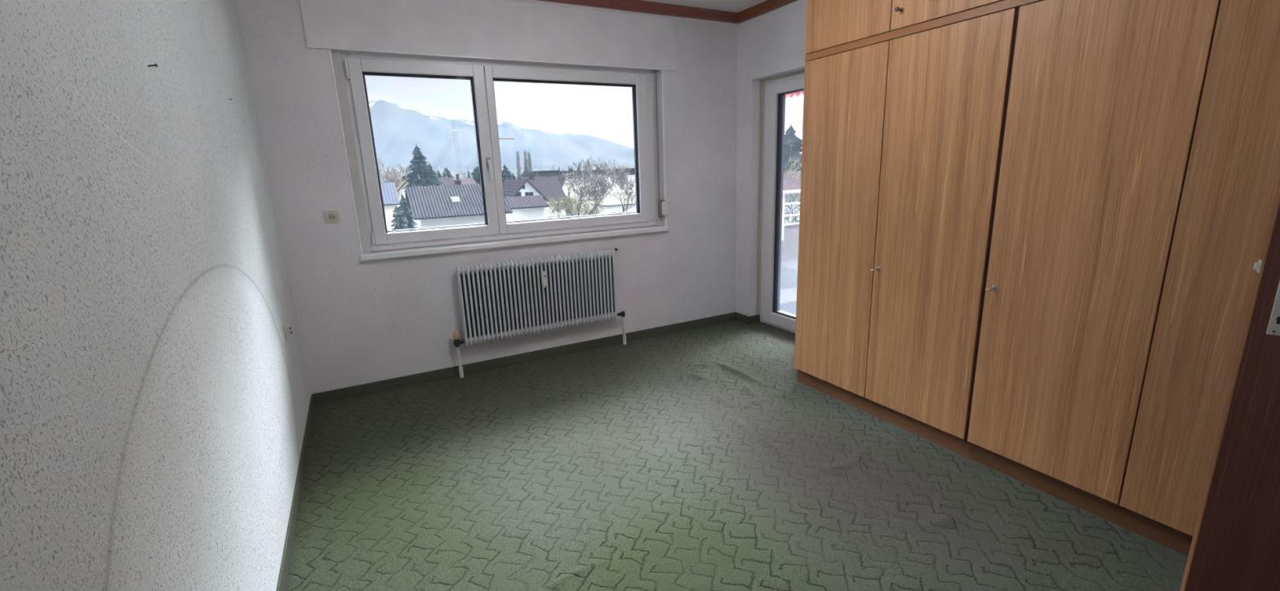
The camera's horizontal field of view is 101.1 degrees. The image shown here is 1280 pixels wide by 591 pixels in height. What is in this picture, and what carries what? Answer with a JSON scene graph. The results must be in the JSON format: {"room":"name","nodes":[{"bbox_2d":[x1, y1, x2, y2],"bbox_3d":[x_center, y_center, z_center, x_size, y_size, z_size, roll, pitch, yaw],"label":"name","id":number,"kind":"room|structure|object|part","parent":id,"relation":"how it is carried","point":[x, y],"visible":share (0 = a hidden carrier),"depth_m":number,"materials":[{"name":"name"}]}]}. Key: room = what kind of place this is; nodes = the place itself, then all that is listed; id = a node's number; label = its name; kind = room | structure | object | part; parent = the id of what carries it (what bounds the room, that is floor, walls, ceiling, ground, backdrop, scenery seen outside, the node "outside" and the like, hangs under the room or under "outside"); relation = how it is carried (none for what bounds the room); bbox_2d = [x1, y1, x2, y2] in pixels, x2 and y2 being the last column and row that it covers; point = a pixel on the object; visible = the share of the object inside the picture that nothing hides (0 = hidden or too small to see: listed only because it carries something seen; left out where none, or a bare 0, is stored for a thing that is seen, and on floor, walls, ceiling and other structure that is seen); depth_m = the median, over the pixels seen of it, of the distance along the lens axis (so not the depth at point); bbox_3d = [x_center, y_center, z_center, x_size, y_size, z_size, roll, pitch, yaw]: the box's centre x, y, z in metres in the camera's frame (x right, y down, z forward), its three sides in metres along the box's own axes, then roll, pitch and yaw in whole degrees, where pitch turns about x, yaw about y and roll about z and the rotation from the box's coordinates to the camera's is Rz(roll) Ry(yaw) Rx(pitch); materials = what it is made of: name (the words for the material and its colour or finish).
{"room":"empty bedroom","nodes":[
{"label":"empty bedroom","id":0,"kind":"room"},
{"bbox_2d":[0,0,311,590],"bbox_3d":[-1.222,-0.135,1.124,0.300,2.725,4.183,-9,15,-27],"label":"wall","id":1,"kind":"structure","parent":0,"point":[155,397],"depth_m":1.03,"materials":[{"name":"paint"}]},
{"bbox_2d":[147,63,157,66],"bbox_3d":[-1.198,-0.566,1.295,0.019,0.008,0.010,-9,15,-27],"label":"nail","id":2,"kind":"object","parent":1,"relation":"attached to","point":[155,64],"visible":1,"depth_m":1.29,"materials":[{"name":"black metal"}]},
{"bbox_2d":[283,322,292,340],"bbox_3d":[-1.794,0.182,2.689,0.027,0.076,0.078,-9,15,-27],"label":"socket","id":3,"kind":"object","parent":1,"relation":"attached to","point":[286,328],"visible":1,"depth_m":2.67,"materials":[{"name":"beige plastic"}]},
{"bbox_3d":[-1.802,0.183,2.685,0.009,0.076,0.078,-9,15,-27],"label":"frame","id":4,"kind":"part","parent":3,"relation":"part of","materials":[{"name":"beige plastic"}]},
{"bbox_3d":[-1.793,0.180,2.690,0.014,0.046,0.042,-9,15,-27],"label":"plate","id":5,"kind":"part","parent":3,"relation":"part of","materials":[{"name":"beige plastic"}]},
{"bbox_2d":[275,394,314,590],"bbox_3d":[-1.065,1.029,1.519,0.009,0.066,4.074,-9,15,-27],"label":"baseboard","id":6,"kind":"structure","parent":1,"relation":"attached to","point":[282,578],"depth_m":2.16,"materials":[{"name":"carpet"}]},
{"bbox_2d":[235,0,737,394],"bbox_3d":[-0.703,-0.814,3.879,3.906,2.725,0.320,-9,15,-27],"label":"wall","id":7,"kind":"structure","parent":0,"point":[359,322],"depth_m":3.49,"materials":[{"name":"paint"}]},
{"bbox_2d":[323,210,340,223],"bbox_3d":[-1.835,-0.468,3.137,0.078,0.074,0.014,-9,15,-27],"label":"power socket","id":8,"kind":"object","parent":7,"relation":"attached to","point":[330,216],"visible":1,"depth_m":3.13,"materials":[{"name":"beige plastic"}]},
{"bbox_3d":[-1.834,-0.467,3.135,0.054,0.052,0.005,-9,15,-27],"label":"plate","id":9,"kind":"part","parent":8,"relation":"part of","materials":[{"name":"beige plastic"}]},
{"bbox_2d":[299,0,676,71],"bbox_3d":[-0.793,-1.732,3.432,2.414,0.380,0.016,-9,15,-27],"label":"box","id":10,"kind":"object","parent":7,"relation":"attached to","point":[516,30],"visible":1,"depth_m":3.37,"materials":[{"name":"paint"}]},
{"bbox_2d":[328,48,668,261],"bbox_3d":[-0.843,-0.983,3.743,2.211,1.252,0.352,-9,15,-27],"label":"window","id":11,"kind":"structure","parent":7,"relation":"in","point":[349,68],"depth_m":3.52,"materials":[{"name":"plastic"}]},
{"bbox_3d":[-1.359,-0.915,3.401,0.784,1.100,0.073,-9,15,-27],"label":"sash","id":12,"kind":"part","parent":11,"relation":"part of","materials":[{"name":"plastic"}]},
{"bbox_3d":[-1.007,-0.849,3.535,0.020,0.126,0.051,-9,15,-27],"label":"handle","id":13,"kind":"part","parent":11,"relation":"part of","materials":[{"name":"silver metal"}]},
{"bbox_3d":[-0.846,-0.418,3.927,2.190,0.067,0.245,-9,15,-27],"label":"sill","id":14,"kind":"part","parent":11,"relation":"part of","materials":[{"name":"paint"}]},
{"bbox_3d":[-0.767,-0.392,3.774,2.206,0.036,0.110,-9,15,-27],"label":"sill","id":15,"kind":"part","parent":11,"relation":"part of","materials":[{"name":"paint"}]},
{"bbox_3d":[-0.479,-1.055,3.855,1.209,1.100,0.073,-9,15,-27],"label":"sash","id":16,"kind":"part","parent":11,"relation":"part of","materials":[{"name":"plastic"}]},
{"bbox_2d":[654,69,667,217],"bbox_3d":[0.171,-1.169,4.109,0.052,1.112,0.093,-9,15,-27],"label":"strap","id":17,"kind":"object","parent":11,"relation":"attached to","point":[662,204],"visible":1,"depth_m":4.17,"materials":[{"name":"brown"}]},
{"bbox_3d":[0.181,-0.701,4.235,0.051,0.143,0.063,-9,15,-27],"label":"winder plate","id":18,"kind":"part","parent":17,"relation":"part of","materials":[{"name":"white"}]},
{"bbox_2d":[311,311,736,404],"bbox_3d":[-0.583,0.413,4.024,3.306,0.066,0.009,-9,15,-27],"label":"baseboard","id":19,"kind":"structure","parent":7,"relation":"attached to","point":[339,393],"depth_m":3.82,"materials":[{"name":"carpet"}]},
{"bbox_2d":[453,248,626,377],"bbox_3d":[-0.694,0.102,3.822,1.294,0.772,0.131,-9,15,-27],"label":"radiator","id":20,"kind":"object","parent":7,"relation":"attached to","point":[532,295],"visible":1,"depth_m":3.74,"materials":[{"name":"metal"}]},
{"bbox_3d":[-0.700,-0.003,3.791,1.131,0.444,0.008,-9,15,-27],"label":"plate","id":21,"kind":"part","parent":20,"relation":"part of","materials":[{"name":"white metal"}]},
{"bbox_2d":[538,0,740,23],"bbox_3d":[-0.663,-1.972,3.443,3.306,0.073,0.030,-9,15,-27],"label":"trim","id":22,"kind":"structure","parent":7,"relation":"attached to","point":[637,6],"depth_m":3.85,"materials":[{"name":"brown wood"}]},
{"bbox_2d":[675,16,738,25],"bbox_3d":[0.524,-2.123,4.078,0.599,0.012,0.006,-9,15,-27],"label":"trim","id":23,"kind":"structure","parent":7,"relation":"attached to","point":[676,17],"depth_m":4.07,"materials":[{"name":"paint"}]},
{"bbox_2d":[735,25,738,311],"bbox_3d":[0.826,-1.011,4.490,0.005,2.386,0.005,-9,15,-27],"label":"trim","id":24,"kind":"structure","parent":7,"relation":"attached to","point":[738,25],"depth_m":4.46,"materials":[{"name":"paint"}]},
{"bbox_2d":[785,90,804,97],"bbox_3d":[1.481,-3.006,6.598,3.002,0.670,3.120,-9,15,-27],"label":"awning","id":25,"kind":"object","parent":7,"relation":"attached to","point":[797,94],"visible":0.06,"depth_m":8.11,"materials":[{"name":"red fabric"}]},
{"bbox_2d":[643,0,766,13],"bbox_3d":[0.252,-1.700,1.755,3.906,0.120,4.503,-9,15,-27],"label":"ceiling","id":26,"kind":"structure","parent":0,"point":[733,6],"depth_m":3.91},
{"bbox_2d":[285,319,1187,590],"bbox_3d":[0.441,0.809,2.307,3.456,0.028,4.104,-9,15,-27],"label":"floor","id":27,"kind":"structure","parent":0,"point":[699,458],"depth_m":2.24,"materials":[{"name":"carpet"}]},
{"bbox_2d":[794,0,1021,457],"bbox_3d":[1.442,-0.325,2.791,0.657,1.933,1.088,-9,15,-27],"label":"wardrobe","id":28,"kind":"object","parent":27,"relation":"on","point":[902,128],"depth_m":2.53,"materials":[{"name":"brown wood"}]},
{"bbox_3d":[1.079,-0.369,2.906,0.019,1.803,0.528,-9,15,-27],"label":"door","id":29,"kind":"part","parent":28,"relation":"part of","materials":[{"name":"brown wood"}]},
{"bbox_2d":[804,0,1004,53],"bbox_3d":[1.402,-1.545,2.511,0.639,0.563,1.071,-9,15,-27],"label":"upper cabinet","id":30,"kind":"object","parent":28,"relation":"on","point":[829,24],"visible":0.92,"depth_m":2.56,"materials":[{"name":"brown wood"}]},
{"bbox_3d":[1.034,-1.558,2.621,0.019,0.563,0.528,-9,15,-27],"label":"door","id":31,"kind":"part","parent":30,"relation":"part of","materials":[{"name":"brown wood"}]},
{"bbox_3d":[1.169,-1.292,2.379,0.038,0.021,0.021,-9,15,-27],"label":"knob","id":32,"kind":"part","parent":30,"relation":"part of","materials":[{"name":"gold metal"}]},
{"bbox_3d":[1.289,-1.456,2.158,0.019,0.563,0.537,-9,15,-27],"label":"door","id":33,"kind":"part","parent":30,"relation":"part of","materials":[{"name":"brown wood"}]},
{"bbox_3d":[1.434,-1.253,2.583,0.599,0.033,1.088,-9,15,-27],"label":"ledge rail","id":34,"kind":"part","parent":28,"relation":"part of","materials":[{"name":"brown wood"}]},
{"bbox_3d":[1.334,-0.267,2.443,0.019,1.803,0.537,-9,15,-27],"label":"door","id":35,"kind":"part","parent":28,"relation":"part of","materials":[{"name":"brown wood"}]},
{"bbox_3d":[1.594,-0.230,2.273,0.288,1.813,0.016,-9,15,-27],"label":"filler strip","id":36,"kind":"part","parent":28,"relation":"part of","materials":[{"name":"brown wood"}]},
{"bbox_2d":[967,0,1279,556],"bbox_3d":[1.964,-0.117,1.843,0.657,1.933,1.116,-9,15,-27],"label":"wardrobe","id":37,"kind":"object","parent":27,"relation":"on","point":[1140,174],"visible":0.98,"depth_m":1.81,"materials":[{"name":"brown wood"}]},
{"bbox_3d":[1.957,-1.044,1.635,0.599,0.033,1.116,-9,15,-27],"label":"ledge rail","id":38,"kind":"part","parent":37,"relation":"part of","materials":[{"name":"brown wood"}]},
{"bbox_3d":[1.865,-0.055,1.480,0.019,1.803,0.563,-9,15,-27],"label":"door","id":39,"kind":"part","parent":37,"relation":"part of","materials":[{"name":"brown wood"}]},
{"bbox_2d":[736,0,807,316],"bbox_3d":[1.950,-0.641,2.762,0.300,2.725,4.183,-9,15,-27],"label":"wall","id":40,"kind":"structure","parent":0,"point":[772,43],"depth_m":4.24,"materials":[{"name":"paint"}]},
{"bbox_2d":[735,312,748,323],"bbox_3d":[0.912,0.199,4.691,0.009,0.066,0.179,-9,15,-27],"label":"baseboard","id":41,"kind":"structure","parent":40,"relation":"attached to","point":[742,317],"depth_m":4.69,"materials":[{"name":"carpet"}]},
{"bbox_2d":[748,314,759,323],"bbox_3d":[1.005,0.207,4.646,0.129,0.066,0.009,-9,15,-27],"label":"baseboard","id":42,"kind":"structure","parent":40,"relation":"attached to","point":[754,318],"depth_m":4.64,"materials":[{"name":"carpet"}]},
{"bbox_2d":[737,0,797,22],"bbox_3d":[1.746,-1.816,2.432,0.030,0.073,4.053,-9,15,-27],"label":"trim","id":43,"kind":"structure","parent":40,"relation":"attached to","point":[767,6],"depth_m":3.94,"materials":[{"name":"brown wood"}]},
{"bbox_2d":[755,69,804,333],"bbox_3d":[1.273,-0.638,4.052,0.120,2.055,0.964,-9,15,-27],"label":"door","id":44,"kind":"structure","parent":40,"relation":"in","point":[773,90],"depth_m":4.32,"materials":[{"name":"plastic"}]},
{"bbox_2d":[779,257,798,315],"bbox_3d":[5.534,-0.090,5.996,8.790,0.200,7.100,-9,15,-27],"label":"floor","id":45,"kind":"structure","parent":0,"point":[788,270],"depth_m":6.26,"materials":[{"name":"white snow"}]},
{"bbox_2d":[781,222,799,259],"bbox_3d":[4.055,-1.121,8.995,8.380,0.510,0.150,-9,15,-27],"label":"parapet","id":46,"kind":"object","parent":45,"relation":"on","point":[789,245],"depth_m":8.00,"materials":[{"name":"concrete"}]},
{"bbox_2d":[781,190,800,239],"bbox_3d":[4.834,-1.615,9.205,6.480,0.719,0.049,-9,15,-27],"label":"balcony railing","id":47,"kind":"object","parent":46,"relation":"on","point":[789,191],"visible":0.11,"depth_m":7.79,"materials":[{"name":"grey metal"}]},
{"bbox_3d":[2.095,-1.166,7.791,0.060,0.695,0.045,-9,15,-27],"label":"post","id":48,"kind":"part","parent":47,"relation":"part of","materials":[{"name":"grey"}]},
{"bbox_3d":[1.337,-0.001,0.178,3.306,2.725,0.120,-9,15,-27],"label":"wall","id":49,"kind":"structure","parent":0,"visible":0},
{"bbox_2d":[1179,177,1279,590],"bbox_3d":[1.860,0.025,1.058,0.385,1.990,0.801,-9,15,-27],"label":"door","id":50,"kind":"structure","parent":49,"relation":"in","point":[1235,546],"depth_m":1.39,"materials":[{"name":"brown wood"}]},
{"bbox_3d":[1.554,-0.074,1.322,0.003,0.030,0.026,9,17,39],"label":"latch plate","id":51,"kind":"part","parent":50,"relation":"part of","materials":[{"name":"silver metal"}]},
{"bbox_3d":[1.581,-0.025,1.280,0.038,0.257,0.004,9,17,39],"label":"handle plate","id":52,"kind":"part","parent":50,"relation":"part of","materials":[{"name":"silver metal"}]},
{"label":"outside","id":53,"kind":"structure","parent":0,"visible":0},
{"bbox_2d":[397,191,635,218],"bbox_3d":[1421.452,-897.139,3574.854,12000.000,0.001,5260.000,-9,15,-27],"label":"ground","id":54,"kind":"structure","parent":53,"point":[608,199],"depth_m":173.72,"materials":[{"name":"white snow"}]},
{"bbox_2d":[377,167,401,184],"bbox_3d":[-67.516,-28.238,142.044,10.416,12.198,7.560,-9,15,-27],"label":"bare tree","id":55,"kind":"object","parent":54,"relation":"on","point":[380,167],"visible":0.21,"depth_m":140.44,"materials":[{"name":"grey plant"}]},
{"bbox_2d":[380,182,399,230],"bbox_3d":[-45.968,-15.527,93.345,5.789,8.638,10.800,-9,15,-27],"label":"house","id":56,"kind":"structure","parent":54,"relation":"on","point":[389,193],"depth_m":90.12,"materials":[{"name":"blue stone"}]},
{"bbox_2d":[377,157,411,186],"bbox_3d":[-61.592,-27.411,132.975,11.372,14.429,13.494,-9,15,-27],"label":"bare tree","id":57,"kind":"object","parent":54,"relation":"on","point":[388,172],"visible":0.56,"depth_m":130.46,"materials":[{"name":"grey plant"}]},
{"bbox_2d":[380,164,410,183],"bbox_3d":[-62.857,-27.604,137.213,10.654,12.961,9.258,-9,15,-27],"label":"bare tree","id":58,"kind":"object","parent":54,"relation":"on","point":[397,178],"visible":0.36,"depth_m":135.49,"materials":[{"name":"grey plant"}]},
{"bbox_2d":[390,204,409,230],"bbox_3d":[-26.570,-6.635,58.233,4.239,7.030,4.138,-9,15,-27],"label":"conifer","id":59,"kind":"object","parent":54,"relation":"on","point":[399,223],"visible":0.35,"depth_m":57.69,"materials":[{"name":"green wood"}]},
{"bbox_2d":[395,176,410,206],"bbox_3d":[-57.976,-24.732,131.181,4.806,9.758,11.060,-9,15,-27],"label":"house","id":60,"kind":"structure","parent":54,"relation":"on","point":[403,183],"depth_m":126.26,"materials":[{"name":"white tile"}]},
{"bbox_2d":[397,193,417,228],"bbox_3d":[-26.866,-7.768,60.309,5.125,8.336,4.898,-9,15,-27],"label":"conifer","id":61,"kind":"object","parent":54,"relation":"on","point":[404,210],"visible":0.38,"depth_m":59.63,"materials":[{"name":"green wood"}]},
{"bbox_2d":[401,145,438,221],"bbox_3d":[-48.053,-24.721,116.683,11.441,17.926,12.722,-9,15,-27],"label":"conifer","id":62,"kind":"object","parent":54,"relation":"on","point":[420,176],"visible":0.49,"depth_m":115.02,"materials":[{"name":"green plant"}]},
{"bbox_2d":[426,161,443,185],"bbox_3d":[-51.116,-25.627,129.361,11.303,14.542,11.706,-9,15,-27],"label":"conifer","id":63,"kind":"object","parent":54,"relation":"on","point":[431,170],"visible":0.17,"depth_m":127.84,"materials":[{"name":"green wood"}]},
{"bbox_2d":[435,169,442,177],"bbox_3d":[-80.916,-44.602,213.056,7.523,13.121,7.765,-9,15,-27],"label":"conifer","id":64,"kind":"object","parent":54,"relation":"on","point":[438,175],"visible":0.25,"depth_m":211.75,"materials":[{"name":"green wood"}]},
{"bbox_2d":[441,166,453,178],"bbox_3d":[-77.920,-45.497,214.580,10.324,14.203,9.579,-9,15,-27],"label":"conifer","id":65,"kind":"object","parent":54,"relation":"on","point":[446,173],"visible":0.23,"depth_m":212.84,"materials":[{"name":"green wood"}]},
{"bbox_2d":[437,173,459,185],"bbox_3d":[-58.785,-31.545,159.505,8.841,9.875,13.000,-9,15,-27],"label":"house","id":66,"kind":"structure","parent":54,"relation":"on","point":[447,180],"depth_m":157.27,"materials":[{"name":"tile"}]},
{"bbox_2d":[404,180,512,228],"bbox_3d":[-27.487,-12.830,79.124,13.367,8.729,12.800,-9,15,-27],"label":"house","id":67,"kind":"structure","parent":54,"relation":"on","point":[456,204],"depth_m":74.84,"materials":[{"name":"grey"}]},
{"bbox_2d":[453,177,476,184],"bbox_3d":[-55.312,-32.246,164.755,7.194,8.553,13.000,-9,15,-27],"label":"house","id":68,"kind":"structure","parent":54,"relation":"on","point":[464,180],"depth_m":162.64,"materials":[{"name":"red tile"}]},
{"bbox_2d":[471,166,480,183],"bbox_3d":[-50.656,-34.556,167.795,10.607,13.927,10.568,-9,15,-27],"label":"conifer","id":69,"kind":"object","parent":54,"relation":"on","point":[476,175],"visible":0.25,"depth_m":165.97,"materials":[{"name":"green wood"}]},
{"bbox_2d":[379,168,581,182],"bbox_3d":[-70.888,-98.033,432.649,298.820,12.840,109.200,-9,15,-27],"label":"wood","id":70,"kind":"object","parent":54,"relation":"on","point":[465,174],"visible":0.05,"depth_m":387.01,"materials":[{"name":"plant"}]},
{"bbox_2d":[378,164,634,177],"bbox_3d":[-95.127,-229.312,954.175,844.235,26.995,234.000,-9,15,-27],"label":"wood","id":71,"kind":"object","parent":54,"relation":"on","point":[461,171],"visible":0.16,"depth_m":852.98,"materials":[{"name":"plant"}]},
{"bbox_2d":[498,137,514,139],"bbox_3d":[-109.425,-104.255,405.156,28.340,40.486,2.000,-9,15,-27],"label":"crane","id":72,"kind":"object","parent":54,"relation":"on","point":[499,137],"visible":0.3,"depth_m":405.44,"materials":[{"name":"brown metal"}]},
{"bbox_2d":[502,164,513,182],"bbox_3d":[-37.242,-30.238,147.202,9.033,13.416,9.464,-9,15,-27],"label":"conifer","id":73,"kind":"object","parent":54,"relation":"on","point":[506,174],"visible":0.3,"depth_m":145.82,"materials":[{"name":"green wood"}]},
{"bbox_2d":[515,151,521,177],"bbox_3d":[-46.352,-46.590,202.630,2.275,18.185,2.237,-9,15,-27],"label":"poplar","id":74,"kind":"object","parent":54,"relation":"on","point":[518,170],"visible":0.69,"depth_m":201.56,"materials":[{"name":"grey plant"}]},
{"bbox_2d":[517,173,528,178],"bbox_3d":[-32.648,-29.772,149.964,7.782,10.570,7.785,-9,15,-27],"label":"conifer","id":75,"kind":"object","parent":54,"relation":"on","point":[523,175],"visible":0.11,"depth_m":148.35,"materials":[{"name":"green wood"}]},
{"bbox_2d":[502,178,547,200],"bbox_3d":[-23.848,-18.385,102.549,7.102,8.370,15.260,-9,15,-27],"label":"house","id":76,"kind":"structure","parent":54,"relation":"on","point":[512,187],"depth_m":96.64,"materials":[{"name":"tile"}]},
{"bbox_2d":[523,150,529,177],"bbox_3d":[-43.838,-47.086,203.884,2.293,18.390,2.312,-9,15,-27],"label":"poplar","id":77,"kind":"object","parent":54,"relation":"on","point":[526,172],"visible":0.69,"depth_m":202.90,"materials":[{"name":"grey plant"}]},
{"bbox_2d":[506,195,549,221],"bbox_3d":[-20.417,-13.054,85.298,9.351,5.797,8.400,-9,15,-27],"label":"house","id":78,"kind":"structure","parent":54,"relation":"on","point":[523,207],"depth_m":83.05,"materials":[{"name":"paint"}]},
{"bbox_2d":[527,151,532,177],"bbox_3d":[-42.474,-47.166,204.592,2.211,18.122,2.279,-9,15,-27],"label":"poplar","id":79,"kind":"object","parent":54,"relation":"on","point":[528,153],"visible":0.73,"depth_m":203.54,"materials":[{"name":"grey plant"}]},
{"bbox_2d":[522,170,542,177],"bbox_3d":[-62.656,-67.184,307.684,7.248,10.460,14.600,-9,15,-27],"label":"building","id":80,"kind":"structure","parent":54,"relation":"on","point":[537,171],"depth_m":301.15,"materials":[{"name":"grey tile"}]},
{"bbox_2d":[520,172,566,217],"bbox_3d":[-22.737,-23.017,119.621,8.454,9.351,13.000,-9,15,-27],"label":"house","id":81,"kind":"structure","parent":54,"relation":"on","point":[548,185],"depth_m":117.03,"materials":[{"name":"tile"}]},
{"bbox_2d":[533,169,558,176],"bbox_3d":[-60.312,-75.604,342.010,12.078,10.688,14.600,-9,15,-27],"label":"building","id":82,"kind":"structure","parent":54,"relation":"on","point":[544,172],"depth_m":335.42,"materials":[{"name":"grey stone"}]},
{"bbox_2d":[543,197,561,217],"bbox_3d":[-15.421,-14.712,92.515,5.996,5.347,4.334,-9,15,-27],"label":"bush","id":83,"kind":"object","parent":54,"relation":"on","point":[553,211],"visible":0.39,"depth_m":92.46,"materials":[{"name":"green plant"}]},
{"bbox_2d":[544,174,575,205],"bbox_3d":[-21.195,-26.105,133.747,3.897,8.672,16.800,-9,15,-27],"label":"house","id":84,"kind":"structure","parent":54,"relation":"on","point":[560,180],"depth_m":126.75,"materials":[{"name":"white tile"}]},
{"bbox_2d":[560,170,575,176],"bbox_3d":[-54.316,-84.222,378.306,13.528,10.131,14.600,-9,15,-27],"label":"building","id":85,"kind":"structure","parent":54,"relation":"on","point":[561,171],"depth_m":370.82,"materials":[{"name":"tile"}]},
{"bbox_2d":[549,194,590,217],"bbox_3d":[-11.462,-13.619,85.890,6.960,6.061,5.662,-9,15,-27],"label":"bush","id":86,"kind":"object","parent":54,"relation":"on","point":[564,205],"visible":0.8,"depth_m":84.79,"materials":[{"name":"green plant"}]},
{"bbox_2d":[567,168,574,176],"bbox_3d":[-28.752,-47.059,218.604,9.240,12.515,8.302,-9,15,-27],"label":"conifer","id":87,"kind":"object","parent":54,"relation":"on","point":[570,169],"visible":0.18,"depth_m":216.83,"materials":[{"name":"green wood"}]},
{"bbox_2d":[575,163,581,176],"bbox_3d":[-25.169,-48.806,219.605,7.565,13.916,6.782,-9,15,-27],"label":"conifer","id":88,"kind":"object","parent":54,"relation":"on","point":[578,170],"visible":0.16,"depth_m":218.53,"materials":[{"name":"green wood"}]},
{"bbox_2d":[568,176,599,199],"bbox_3d":[-21.268,-38.019,185.740,10.360,7.641,14.600,-9,15,-27],"label":"building","id":89,"kind":"structure","parent":54,"relation":"on","point":[571,176],"depth_m":178.62,"materials":[{"name":"paint"}]},
{"bbox_2d":[543,162,634,168],"bbox_3d":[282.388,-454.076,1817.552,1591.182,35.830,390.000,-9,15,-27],"label":"wood","id":90,"kind":"object","parent":54,"relation":"on","point":[549,166],"visible":0.07,"depth_m":1532.91,"materials":[{"name":"grey plant"}]},
{"bbox_2d":[585,157,593,176],"bbox_3d":[-20.373,-47.522,211.094,8.489,15.784,8.815,-9,15,-27],"label":"conifer","id":91,"kind":"object","parent":54,"relation":"on","point":[588,157],"visible":0.12,"depth_m":209.70,"materials":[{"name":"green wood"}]},
{"bbox_2d":[575,200,603,216],"bbox_3d":[-7.913,-12.678,83.513,5.178,5.087,4.784,-9,15,-27],"label":"bush","id":92,"kind":"object","parent":54,"relation":"on","point":[597,211],"visible":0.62,"depth_m":83.21,"materials":[{"name":"green plant"}]},
{"bbox_2d":[577,170,610,208],"bbox_3d":[-8.221,-17.264,93.070,7.429,9.554,7.252,-9,15,-27],"label":"bare tree","id":93,"kind":"object","parent":54,"relation":"on","point":[591,177],"visible":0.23,"depth_m":92.58,"materials":[{"name":"grey plant"}]},
{"bbox_2d":[558,155,631,216],"bbox_3d":[-7.426,-14.692,77.688,10.598,11.698,11.618,-9,15,-27],"label":"bare tree","id":94,"kind":"object","parent":54,"relation":"on","point":[584,175],"visible":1,"depth_m":77.09,"materials":[{"name":"grey plant"}]},
{"bbox_2d":[595,168,606,193],"bbox_3d":[-16.793,-46.448,213.260,7.004,12.226,6.616,-9,15,-27],"label":"conifer","id":95,"kind":"object","parent":54,"relation":"on","point":[596,171],"visible":0.09,"depth_m":211.86,"materials":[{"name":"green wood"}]},
{"bbox_2d":[591,168,613,174],"bbox_3d":[-25.391,-86.171,382.194,18.366,10.099,14.600,-9,15,-27],"label":"building","id":96,"kind":"structure","parent":54,"relation":"on","point":[593,171],"depth_m":375.93,"materials":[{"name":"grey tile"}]},
{"bbox_2d":[591,201,635,214],"bbox_3d":[-4.078,-14.948,95.632,7.416,3.534,6.400,-9,15,-27],"label":"garage","id":97,"kind":"structure","parent":54,"relation":"on","point":[608,207],"depth_m":92.51,"materials":[{"name":"grey paint"}]},
{"bbox_2d":[593,173,635,192],"bbox_3d":[-10.725,-50.310,235.364,18.990,7.704,14.600,-9,15,-27],"label":"building","id":98,"kind":"structure","parent":54,"relation":"on","point":[630,175],"depth_m":229.16,"materials":[{"name":"paint"}]},
{"bbox_2d":[605,161,635,212],"bbox_3d":[-2.247,-14.851,79.625,6.516,10.685,6.900,-9,15,-27],"label":"bare tree","id":99,"kind":"object","parent":54,"relation":"on","point":[622,175],"visible":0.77,"depth_m":78.86,"materials":[{"name":"grey plant"}]},
{"bbox_2d":[613,168,635,173],"bbox_3d":[-5.349,-76.252,337.281,19.976,10.325,14.600,-9,15,-27],"label":"building","id":100,"kind":"structure","parent":54,"relation":"on","point":[633,170],"depth_m":328.77,"materials":[{"name":"tile"}]},
{"bbox_2d":[782,171,800,223],"bbox_3d":[11.721,-5.480,42.467,20.000,8.773,11.000,-9,15,-27],"label":"house","id":101,"kind":"structure","parent":54,"relation":"on","point":[787,185],"depth_m":35.94,"materials":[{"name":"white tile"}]},
{"bbox_2d":[783,193,799,223],"bbox_3d":[7.842,-1.794,29.876,6.968,7.767,6.654,-9,15,-27],"label":"shrub","id":102,"kind":"object","parent":54,"relation":"on","point":[792,213],"visible":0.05,"depth_m":30.31,"materials":[{"name":"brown plant"}]},
{"bbox_2d":[783,143,801,182],"bbox_3d":[10.558,-6.193,41.245,6.707,10.842,7.333,-9,15,-27],"label":"birch tree","id":103,"kind":"object","parent":54,"relation":"on","point":[790,150],"visible":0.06,"depth_m":38.98,"materials":[{"name":"grey plant"}]},
{"bbox_2d":[783,122,802,171],"bbox_3d":[14.055,-9.336,49.783,8.041,14.087,8.133,-9,15,-27],"label":"conifer","id":104,"kind":"object","parent":54,"relation":"on","point":[791,140],"visible":0.22,"depth_m":48.27,"materials":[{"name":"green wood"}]},
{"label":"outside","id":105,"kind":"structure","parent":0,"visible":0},
{"bbox_2d":[368,99,634,173],"bbox_3d":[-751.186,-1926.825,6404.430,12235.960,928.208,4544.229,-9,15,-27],"label":"mountain range","id":106,"kind":"object","parent":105,"point":[397,130],"visible":0.19,"depth_m":5529.65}
]}

